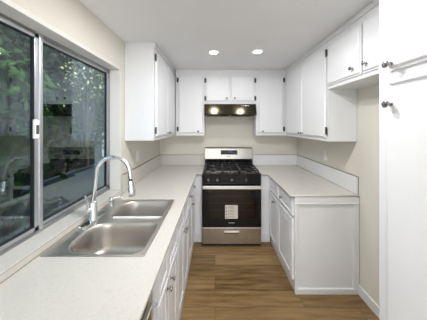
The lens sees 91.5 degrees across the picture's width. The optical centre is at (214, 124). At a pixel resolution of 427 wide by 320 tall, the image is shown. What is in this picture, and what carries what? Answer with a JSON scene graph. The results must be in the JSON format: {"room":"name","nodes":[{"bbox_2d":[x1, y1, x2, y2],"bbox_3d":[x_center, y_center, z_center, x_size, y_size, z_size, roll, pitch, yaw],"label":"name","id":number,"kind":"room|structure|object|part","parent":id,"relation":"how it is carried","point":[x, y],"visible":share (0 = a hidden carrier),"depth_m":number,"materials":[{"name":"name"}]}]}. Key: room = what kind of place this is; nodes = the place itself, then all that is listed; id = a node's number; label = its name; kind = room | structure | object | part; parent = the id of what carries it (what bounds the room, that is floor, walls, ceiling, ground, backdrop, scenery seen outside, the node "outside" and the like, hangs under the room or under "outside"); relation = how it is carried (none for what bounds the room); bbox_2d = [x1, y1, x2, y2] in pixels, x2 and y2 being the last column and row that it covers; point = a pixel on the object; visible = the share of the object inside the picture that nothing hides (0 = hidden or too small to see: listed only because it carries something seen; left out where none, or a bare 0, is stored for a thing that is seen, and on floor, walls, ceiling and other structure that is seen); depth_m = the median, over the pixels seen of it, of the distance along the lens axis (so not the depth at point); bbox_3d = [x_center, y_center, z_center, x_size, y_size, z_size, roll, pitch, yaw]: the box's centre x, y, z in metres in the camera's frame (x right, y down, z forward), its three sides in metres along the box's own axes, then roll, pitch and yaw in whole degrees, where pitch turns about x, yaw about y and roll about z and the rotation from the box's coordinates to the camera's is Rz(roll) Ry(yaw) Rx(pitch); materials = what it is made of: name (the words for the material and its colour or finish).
{"room":"kitchen","nodes":[
{"label":"kitchen","id":0,"kind":"room"},
{"bbox_2d":[11,0,158,188],"bbox_3d":[-0.975,0.367,1.235,0.150,2.385,4.270,0,0,0],"label":"wall","id":1,"kind":"structure","parent":0,"point":[73,18],"depth_m":1.57,"materials":[{"name":"beige paint"}]},
{"bbox_2d":[0,0,123,283],"bbox_3d":[-0.960,0.051,1.167,0.181,1.197,1.657,0,0,0],"label":"window","id":2,"kind":"structure","parent":1,"relation":"in","point":[19,250],"depth_m":1.17,"materials":[{"name":"paint"}]},
{"bbox_3d":[-1.002,0.040,0.768,0.024,1.098,0.797,0,0,0],"label":"sliding sash","id":3,"kind":"part","parent":2,"relation":"part of","materials":[{"name":"metal"}]},
{"bbox_3d":[-0.997,0.041,1.177,0.030,1.104,0.024,0,0,0],"label":"meeting rail","id":4,"kind":"part","parent":2,"relation":"part of","materials":[{"name":"metal"}]},
{"bbox_3d":[-0.961,0.627,1.151,0.178,0.045,1.627,0,0,0],"label":"sill","id":5,"kind":"part","parent":2,"relation":"part of","materials":[{"name":"stone"}]},
{"bbox_3d":[-1.016,0.040,1.564,0.024,1.098,0.778,0,0,0],"label":"fixed sash","id":6,"kind":"part","parent":2,"relation":"part of","materials":[{"name":"glass"}]},
{"bbox_2d":[136,151,138,161],"bbox_3d":[-0.895,0.360,2.410,0.009,0.116,0.072,0,0,0],"label":"wall outlet","id":7,"kind":"object","parent":1,"relation":"attached to","point":[137,152],"visible":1,"depth_m":2.39,"materials":[{"name":"white plastic"}]},
{"bbox_2d":[125,42,175,140],"bbox_3d":[-0.724,-0.334,2.715,0.348,0.978,1.302,0,0,0],"label":"upper cabinet","id":8,"kind":"object","parent":1,"relation":"attached to","point":[150,78],"visible":0.96,"depth_m":2.07,"materials":[{"name":"white wood"}]},
{"bbox_3d":[-0.594,-0.302,2.328,0.022,0.855,0.485,0,0,0],"label":"door","id":9,"kind":"part","parent":8,"relation":"part of","materials":[{"name":"white wood"}]},
{"bbox_3d":[-0.599,-0.802,2.718,0.012,0.042,1.296,0,0,0],"label":"crown trim","id":10,"kind":"part","parent":8,"relation":"part of","materials":[{"name":"white wood"}]},
{"bbox_3d":[-0.594,-0.302,2.817,0.022,0.855,0.477,0,0,0],"label":"door","id":11,"kind":"part","parent":8,"relation":"part of","materials":[{"name":"white wood"}]},
{"bbox_2d":[122,155,203,191],"bbox_3d":[-0.535,0.563,2.684,0.726,0.162,1.368,0,0,0],"label":"backsplash","id":12,"kind":"structure","parent":1,"relation":"attached to","point":[140,172],"depth_m":3.30,"materials":[{"name":"stone"}]},
{"bbox_2d":[79,0,373,69],"bbox_3d":[0.300,-0.875,-0.790,7.200,0.100,8.620,0,0,0],"label":"ceiling","id":13,"kind":"structure","parent":0,"point":[185,31],"depth_m":1.74,"materials":[{"name":"white paint"}]},
{"bbox_2d":[208,50,218,54],"bbox_3d":[-0.015,-0.822,2.360,0.132,0.006,0.132,0,0,0],"label":"recessed light","id":14,"kind":"object","parent":13,"relation":"in","point":[213,52],"visible":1,"depth_m":2.36,"materials":[{"name":"white paint"}]},
{"bbox_2d":[252,50,262,53],"bbox_3d":[0.477,-0.822,2.340,0.132,0.006,0.132,0,0,0],"label":"recessed light","id":15,"kind":"object","parent":13,"relation":"in","point":[253,51],"visible":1,"depth_m":2.33,"materials":[{"name":"white paint"}]},
{"bbox_2d":[159,116,296,164],"bbox_3d":[0.216,0.367,3.445,2.532,2.385,0.150,0,0,0],"label":"wall","id":16,"kind":"structure","parent":0,"point":[228,131],"depth_m":3.37,"materials":[{"name":"beige paint"}]},
{"bbox_2d":[176,69,204,134],"bbox_3d":[-0.371,-0.334,3.202,0.424,0.978,0.332,0,0,0],"label":"upper cabinet","id":17,"kind":"object","parent":16,"relation":"attached to","point":[190,106],"visible":0.98,"depth_m":3.07,"materials":[{"name":"white wood"}]},
{"bbox_3d":[-0.371,-0.802,3.084,0.424,0.042,0.012,0,0,0],"label":"crown trim","id":18,"kind":"part","parent":17,"relation":"part of","materials":[{"name":"white wood"}]},
{"bbox_2d":[204,69,255,103],"bbox_3d":[0.227,-0.568,3.202,0.767,0.511,0.332,0,0,0],"label":"upper cabinet","id":19,"kind":"object","parent":16,"relation":"attached to","point":[221,86],"visible":1,"depth_m":3.07,"materials":[{"name":"white wood"}]},
{"bbox_3d":[0.043,-0.537,3.079,0.356,0.385,0.022,0,0,0],"label":"door","id":20,"kind":"part","parent":19,"relation":"part of","materials":[{"name":"white wood"}]},
{"bbox_3d":[0.225,-0.802,3.084,0.763,0.042,0.012,0,0,0],"label":"crown trim","id":21,"kind":"part","parent":19,"relation":"part of","materials":[{"name":"white wood"}]},
{"bbox_3d":[0.408,-0.537,3.079,0.359,0.385,0.022,0,0,0],"label":"door","id":22,"kind":"part","parent":19,"relation":"part of","materials":[{"name":"white wood"}]},
{"bbox_2d":[204,104,256,116],"bbox_3d":[0.225,-0.221,3.187,0.756,0.174,0.353,0,0,0],"label":"range hood","id":23,"kind":"object","parent":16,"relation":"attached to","point":[211,110],"visible":1,"depth_m":3.04,"materials":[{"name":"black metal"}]},
{"bbox_2d":[253,69,285,134],"bbox_3d":[0.833,-0.334,3.202,0.450,0.978,0.332,0,0,0],"label":"upper cabinet","id":24,"kind":"object","parent":16,"relation":"attached to","point":[270,119],"visible":0.94,"depth_m":3.07,"materials":[{"name":"white wood"}]},
{"bbox_3d":[0.828,-0.302,3.079,0.375,0.855,0.022,0,0,0],"label":"door","id":25,"kind":"part","parent":24,"relation":"part of","materials":[{"name":"white wood"}]},
{"bbox_3d":[0.833,-0.802,3.084,0.450,0.042,0.012,0,0,0],"label":"crown trim","id":26,"kind":"part","parent":24,"relation":"part of","materials":[{"name":"white wood"}]},
{"bbox_2d":[180,237,378,319],"bbox_3d":[0.300,1.585,-0.740,7.000,0.050,8.520,0,0,0],"label":"floor","id":27,"kind":"structure","parent":0,"point":[224,282],"depth_m":1.90,"materials":[{"name":"brown wood"}]},
{"bbox_2d":[113,217,176,319],"bbox_3d":[-0.566,1.113,1.240,0.662,0.894,0.519,0,0,0],"label":"base cabinet","id":28,"kind":"object","parent":27,"relation":"on","point":[164,291],"visible":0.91,"depth_m":1.20,"materials":[{"name":"white wood"}]},
{"bbox_3d":[-0.278,0.765,1.091,0.021,0.160,0.198,0,0,0],"label":"drawer","id":29,"kind":"part","parent":28,"relation":"part of","materials":[{"name":"white wood"}]},
{"bbox_3d":[-0.278,1.157,1.091,0.021,0.575,0.198,0,0,0],"label":"door","id":30,"kind":"part","parent":28,"relation":"part of","materials":[{"name":"white wood"}]},
{"bbox_3d":[-0.278,1.157,1.340,0.021,0.575,0.280,0,0,0],"label":"door","id":31,"kind":"part","parent":28,"relation":"part of","materials":[{"name":"white wood"}]},
{"bbox_3d":[-0.278,0.765,1.340,0.021,0.160,0.280,0,0,0],"label":"drawer","id":32,"kind":"part","parent":28,"relation":"part of","materials":[{"name":"white wood"}]},
{"bbox_2d":[141,292,152,319],"bbox_3d":[-0.554,1.116,0.651,0.592,0.888,0.653,0,0,0],"label":"dishwasher","id":33,"kind":"object","parent":27,"relation":"on","point":[148,312],"visible":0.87,"depth_m":0.84,"materials":[{"name":"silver metal"}]},
{"bbox_3d":[-0.275,1.104,0.595,0.026,0.712,0.534,0,0,0],"label":"door","id":34,"kind":"part","parent":33,"relation":"part of","materials":[{"name":"silver metal"}]},
{"bbox_3d":[-0.267,1.101,0.597,0.018,0.718,0.538,0,0,0],"label":"edge trim","id":35,"kind":"part","parent":33,"relation":"part of","materials":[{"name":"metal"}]},
{"bbox_2d":[113,195,188,319],"bbox_3d":[-0.566,1.113,1.810,0.662,0.894,0.618,0,0,0],"label":"base cabinet","id":36,"kind":"object","parent":27,"relation":"on","point":[182,246],"visible":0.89,"depth_m":1.74,"materials":[{"name":"white wood"}]},
{"bbox_3d":[-0.278,1.157,1.657,0.021,0.575,0.285,0,0,0],"label":"door","id":37,"kind":"part","parent":36,"relation":"part of","materials":[{"name":"white wood"}]},
{"bbox_3d":[-0.278,0.765,1.657,0.021,0.160,0.285,0,0,0],"label":"drawer","id":38,"kind":"part","parent":36,"relation":"part of","materials":[{"name":"white wood"}]},
{"bbox_3d":[-0.278,1.157,1.955,0.021,0.575,0.290,0,0,0],"label":"door","id":39,"kind":"part","parent":36,"relation":"part of","materials":[{"name":"white wood"}]},
{"bbox_3d":[-0.278,0.765,1.955,0.021,0.160,0.290,0,0,0],"label":"drawer","id":40,"kind":"part","parent":36,"relation":"part of","materials":[{"name":"white wood"}]},
{"bbox_2d":[188,179,195,273],"bbox_3d":[-0.566,1.113,2.445,0.662,0.894,0.647,0,0,0],"label":"base cabinet","id":41,"kind":"object","parent":27,"relation":"on","point":[191,210],"visible":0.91,"depth_m":2.39,"materials":[{"name":"white wood"}]},
{"bbox_2d":[0,155,203,319],"bbox_3d":[-0.535,0.572,1.509,0.726,0.186,3.718,0,0,0],"label":"countertop","id":42,"kind":"structure","parent":41,"relation":"on","point":[46,288],"depth_m":0.89,"materials":[{"name":"stone"}]},
{"bbox_2d":[40,200,174,256],"bbox_3d":[-0.604,0.731,1.401,0.517,0.181,0.767,0,0,0],"label":"sink","id":43,"kind":"object","parent":42,"relation":"in","point":[108,236],"visible":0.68,"depth_m":1.35,"materials":[{"name":"metal"}]},
{"bbox_3d":[-0.575,0.729,1.202,0.423,0.178,0.347,0,0,0],"label":"bowl","id":44,"kind":"part","parent":43,"relation":"part of","materials":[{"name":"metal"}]},
{"bbox_2d":[108,195,122,206],"bbox_3d":[-0.791,0.601,1.656,0.106,0.077,0.048,0,0,-33],"label":"soap dispenser","id":45,"kind":"object","parent":43,"relation":"on","point":[111,199],"visible":1,"depth_m":1.63,"materials":[{"name":"silver metal"}]},
{"bbox_3d":[-0.561,0.729,1.585,0.389,0.178,0.356,0,0,0],"label":"bowl","id":46,"kind":"part","parent":43,"relation":"part of","materials":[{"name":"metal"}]},
{"bbox_2d":[79,155,135,228],"bbox_3d":[-0.700,0.423,1.405,0.320,0.433,0.250,0,0,0],"label":"faucet","id":47,"kind":"object","parent":42,"relation":"on","point":[94,216],"visible":1,"depth_m":1.40,"materials":[{"name":"silver metal"}]},
{"bbox_3d":[-0.845,0.519,1.377,0.031,0.122,0.042,0,0,38],"label":"lever handle","id":48,"kind":"part","parent":47,"relation":"part of","materials":[{"name":"silver metal"}]},
{"bbox_3d":[-0.822,0.636,1.405,0.060,0.008,0.250,0,0,0],"label":"deck plate","id":49,"kind":"part","parent":47,"relation":"part of","materials":[{"name":"silver metal"}]},
{"bbox_3d":[-0.699,0.361,1.411,0.272,0.310,0.028,0,0,-3],"label":"spout","id":50,"kind":"part","parent":47,"relation":"part of","materials":[{"name":"silver metal"}]},
{"bbox_3d":[-0.278,1.157,2.288,0.021,0.575,0.305,0,0,0],"label":"door","id":51,"kind":"part","parent":41,"relation":"part of","materials":[{"name":"white wood"}]},
{"bbox_3d":[-0.278,0.765,2.288,0.021,0.160,0.305,0,0,0],"label":"drawer","id":52,"kind":"part","parent":41,"relation":"part of","materials":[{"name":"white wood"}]},
{"bbox_3d":[-0.278,0.765,2.598,0.021,0.160,0.295,0,0,0],"label":"drawer","id":53,"kind":"part","parent":41,"relation":"part of","materials":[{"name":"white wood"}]},
{"bbox_3d":[-0.278,1.157,2.598,0.021,0.575,0.295,0,0,0],"label":"door","id":54,"kind":"part","parent":41,"relation":"part of","materials":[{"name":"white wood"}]},
{"bbox_2d":[194,175,201,241],"bbox_3d":[-0.231,1.113,3.065,0.112,0.894,0.594,0,0,0],"label":"cabinet filler","id":55,"kind":"object","parent":27,"relation":"on","point":[198,178],"visible":0.55,"depth_m":2.77,"materials":[{"name":"white wood"}]},
{"bbox_3d":[-0.231,1.500,3.065,0.112,0.120,0.594,0,0,0],"label":"trim","id":56,"kind":"part","parent":55,"relation":"part of","materials":[{"name":"white paint"}]},
{"bbox_2d":[202,147,261,245],"bbox_3d":[0.215,0.958,2.983,0.761,1.205,0.723,0,0,0],"label":"gas range","id":57,"kind":"object","parent":27,"relation":"on","point":[231,184],"visible":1,"depth_m":2.67,"materials":[{"name":"black metal"}]},
{"bbox_3d":[0.215,1.429,2.698,0.753,0.202,0.048,0,0,0],"label":"storage drawer","id":58,"kind":"part","parent":57,"relation":"part of","materials":[{"name":"silver metal"}]},
{"bbox_3d":[0.215,1.376,2.666,0.194,0.024,0.020,0,0,0],"label":"drawer pull","id":59,"kind":"part","parent":57,"relation":"part of","materials":[{"name":"metal"}]},
{"bbox_3d":[0.215,1.042,2.698,0.757,0.541,0.052,0,0,0],"label":"oven door","id":60,"kind":"part","parent":57,"relation":"part of","materials":[{"name":"black glass"}]},
{"bbox_3d":[0.215,1.322,2.685,0.753,0.012,0.034,0,0,0],"label":"drawer trim","id":61,"kind":"part","parent":57,"relation":"part of","materials":[{"name":"metal"}]},
{"bbox_2d":[202,165,260,175],"bbox_3d":[0.215,0.640,2.979,0.761,0.030,0.611,0,0,0],"label":"cooktop","id":62,"kind":"object","parent":57,"relation":"in","point":[208,167],"depth_m":2.80,"materials":[{"name":"black metal"}]},
{"bbox_3d":[0.215,0.711,2.703,0.757,0.109,0.050,0,0,0],"label":"control panel","id":63,"kind":"part","parent":57,"relation":"part of","materials":[{"name":"black metal"}]},
{"bbox_3d":[0.215,0.792,2.649,0.745,0.044,0.054,0,0,0],"label":"handle","id":64,"kind":"part","parent":57,"relation":"part of","materials":[{"name":"metal"}]},
{"bbox_2d":[261,175,269,241],"bbox_3d":[0.667,1.113,3.065,0.131,0.894,0.594,0,0,0],"label":"cabinet filler","id":65,"kind":"object","parent":27,"relation":"on","point":[265,237],"visible":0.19,"depth_m":2.77,"materials":[{"name":"white wood"}]},
{"bbox_3d":[0.667,1.500,3.065,0.131,0.120,0.594,0,0,0],"label":"trim","id":66,"kind":"part","parent":65,"relation":"part of","materials":[{"name":"white paint"}]},
{"bbox_2d":[269,177,358,294],"bbox_3d":[1.006,1.113,2.339,0.646,0.894,0.858,0,0,0],"label":"base cabinet","id":67,"kind":"object","parent":27,"relation":"on","point":[315,240],"visible":1,"depth_m":1.93,"materials":[{"name":"white wood"}]},
{"bbox_3d":[0.727,0.765,2.575,0.021,0.160,0.360,0,0,0],"label":"drawer","id":68,"kind":"part","parent":67,"relation":"part of","materials":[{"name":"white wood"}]},
{"bbox_3d":[0.727,1.157,2.575,0.021,0.575,0.360,0,0,0],"label":"door","id":69,"kind":"part","parent":67,"relation":"part of","materials":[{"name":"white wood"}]},
{"bbox_3d":[0.727,0.765,2.165,0.021,0.160,0.440,0,0,0],"label":"drawer","id":70,"kind":"part","parent":67,"relation":"part of","materials":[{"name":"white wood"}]},
{"bbox_3d":[0.727,1.157,2.165,0.021,0.575,0.440,0,0,0],"label":"door","id":71,"kind":"part","parent":67,"relation":"part of","materials":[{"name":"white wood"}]},
{"bbox_2d":[253,155,358,196],"bbox_3d":[0.969,0.572,2.641,0.723,0.186,1.454,0,0,0],"label":"countertop","id":72,"kind":"structure","parent":67,"relation":"on","point":[297,175],"depth_m":2.43,"materials":[{"name":"stone"}]},
{"bbox_3d":[1.032,1.095,1.932,0.591,0.859,0.012,0,0,0],"label":"panel","id":73,"kind":"part","parent":67,"relation":"part of","materials":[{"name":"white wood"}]},
{"bbox_3d":[1.032,1.113,1.924,0.591,0.894,0.028,0,0,0],"label":"panel frame","id":74,"kind":"part","parent":67,"relation":"part of","materials":[{"name":"white paint"}]},
{"bbox_2d":[379,0,426,319],"bbox_3d":[1.017,0.368,0.646,0.624,2.383,0.632,0,0,0],"label":"pantry cabinet","id":75,"kind":"object","parent":27,"relation":"on","point":[402,23],"visible":1,"depth_m":0.82,"materials":[{"name":"white wood"}]},
{"bbox_3d":[0.722,-0.088,0.872,0.032,0.033,0.033,0,0,0],"label":"knob","id":76,"kind":"part","parent":75,"relation":"part of","materials":[{"name":"silver metal"}]},
{"bbox_3d":[0.722,-0.255,0.872,0.032,0.033,0.033,0,0,0],"label":"knob","id":77,"kind":"part","parent":75,"relation":"part of","materials":[{"name":"silver metal"}]},
{"bbox_3d":[0.754,-0.190,0.625,0.012,0.030,0.560,0,0,0],"label":"rail","id":78,"kind":"part","parent":75,"relation":"part of","materials":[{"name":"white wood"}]},
{"bbox_3d":[0.749,0.642,0.625,0.022,1.595,0.560,0,0,0],"label":"door","id":79,"kind":"part","parent":75,"relation":"part of","materials":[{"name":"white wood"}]},
{"bbox_3d":[0.749,-0.495,0.625,0.022,0.530,0.560,0,0,0],"label":"door","id":80,"kind":"part","parent":75,"relation":"part of","materials":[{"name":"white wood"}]},
{"bbox_2d":[297,84,378,305],"bbox_3d":[1.407,0.367,1.235,0.150,2.385,4.270,0,0,0],"label":"wall","id":81,"kind":"structure","parent":0,"point":[360,158],"depth_m":1.84,"materials":[{"name":"beige paint"}]},
{"bbox_2d":[286,38,356,141],"bbox_3d":[1.168,-0.334,2.655,0.324,0.978,1.422,0,0,0],"label":"upper cabinet","id":82,"kind":"object","parent":81,"relation":"attached to","point":[315,111],"visible":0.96,"depth_m":2.13,"materials":[{"name":"white wood"}]},
{"bbox_3d":[1.049,-0.302,2.774,0.022,0.855,0.562,0,0,0],"label":"door","id":83,"kind":"part","parent":82,"relation":"part of","materials":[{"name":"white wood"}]},
{"bbox_3d":[1.054,-0.802,2.658,0.012,0.042,1.416,0,0,0],"label":"crown trim","id":84,"kind":"part","parent":82,"relation":"part of","materials":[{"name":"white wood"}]},
{"bbox_3d":[1.049,-0.302,2.225,0.022,0.855,0.520,0,0,0],"label":"door","id":85,"kind":"part","parent":82,"relation":"part of","materials":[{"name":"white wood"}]},
{"bbox_2d":[327,0,378,88],"bbox_3d":[1.168,-0.579,1.457,0.324,0.488,0.982,0,0,0],"label":"upper cabinet","id":86,"kind":"object","parent":81,"relation":"attached to","point":[353,48],"visible":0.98,"depth_m":1.56,"materials":[{"name":"white wood"}]},
{"bbox_3d":[1.049,-0.547,1.714,0.022,0.365,0.443,0,0,0],"label":"door","id":87,"kind":"part","parent":86,"relation":"part of","materials":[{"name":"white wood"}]},
{"bbox_3d":[1.054,-0.802,1.457,0.012,0.042,0.982,0,0,0],"label":"crown trim","id":88,"kind":"part","parent":86,"relation":"part of","materials":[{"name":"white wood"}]},
{"bbox_3d":[1.049,-0.547,1.228,0.022,0.365,0.504,0,0,0],"label":"door","id":89,"kind":"part","parent":86,"relation":"part of","materials":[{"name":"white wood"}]},
{"bbox_2d":[358,285,378,317],"bbox_3d":[1.325,1.515,0.512,0.014,0.090,2.825,0,0,0],"label":"baseboard","id":90,"kind":"structure","parent":81,"relation":"attached to","point":[362,293],"depth_m":1.79,"materials":[{"name":"white paint"}]},
{"label":"outside","id":91,"kind":"structure","parent":0,"visible":0},
{"bbox_3d":[-4.030,1.785,2.500,5.940,0.050,13.000,0,0,0],"label":"ground","id":92,"kind":"structure","parent":91,"visible":0},
{"bbox_2d":[0,25,58,184],"bbox_3d":[-3.092,-0.533,2.502,1.659,4.597,2.718,0,0,0],"label":"tree","id":93,"kind":"object","parent":92,"relation":"on","point":[8,33],"visible":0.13,"depth_m":2.90,"materials":[{"name":"green plant"}]},
{"bbox_2d":[0,24,67,240],"bbox_3d":[-1.796,0.469,1.702,0.905,2.595,1.039,0,0,0],"label":"tree","id":94,"kind":"object","parent":92,"relation":"on","point":[12,147],"visible":0.79,"depth_m":1.74,"materials":[{"name":"green plant"}]},
{"bbox_2d":[0,163,103,242],"bbox_3d":[-2.250,1.260,3.500,0.200,1.000,11.000,0,0,0],"label":"wall","id":95,"kind":"structure","parent":92,"relation":"on","point":[79,183],"depth_m":2.93,"materials":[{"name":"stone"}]},
{"bbox_2d":[7,38,103,172],"bbox_3d":[-3.336,-0.950,4.876,2.171,5.427,2.691,0,0,0],"label":"tree","id":96,"kind":"object","parent":92,"relation":"on","point":[71,133],"visible":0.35,"depth_m":4.60,"materials":[{"name":"green plant"}]},
{"bbox_2d":[23,109,102,186],"bbox_3d":[-4.590,0.500,3.250,0.060,2.520,10.500,0,0,0],"label":"fence","id":97,"kind":"object","parent":92,"relation":"on","point":[60,165],"visible":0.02,"depth_m":6.67,"materials":[{"name":"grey wood"}]},
{"bbox_2d":[57,53,103,166],"bbox_3d":[-2.492,0.152,3.981,0.761,3.224,1.095,0,0,0],"label":"tree","id":98,"kind":"object","parent":92,"relation":"on","point":[87,122],"visible":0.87,"depth_m":4.02,"materials":[{"name":"green plant"}]},
{"bbox_2d":[91,74,103,149],"bbox_3d":[-3.319,-1.083,7.259,2.345,5.691,2.848,0,0,0],"label":"tree","id":99,"kind":"object","parent":92,"relation":"on","point":[100,143],"visible":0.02,"depth_m":6.74,"materials":[{"name":"green plant"}]}
]}

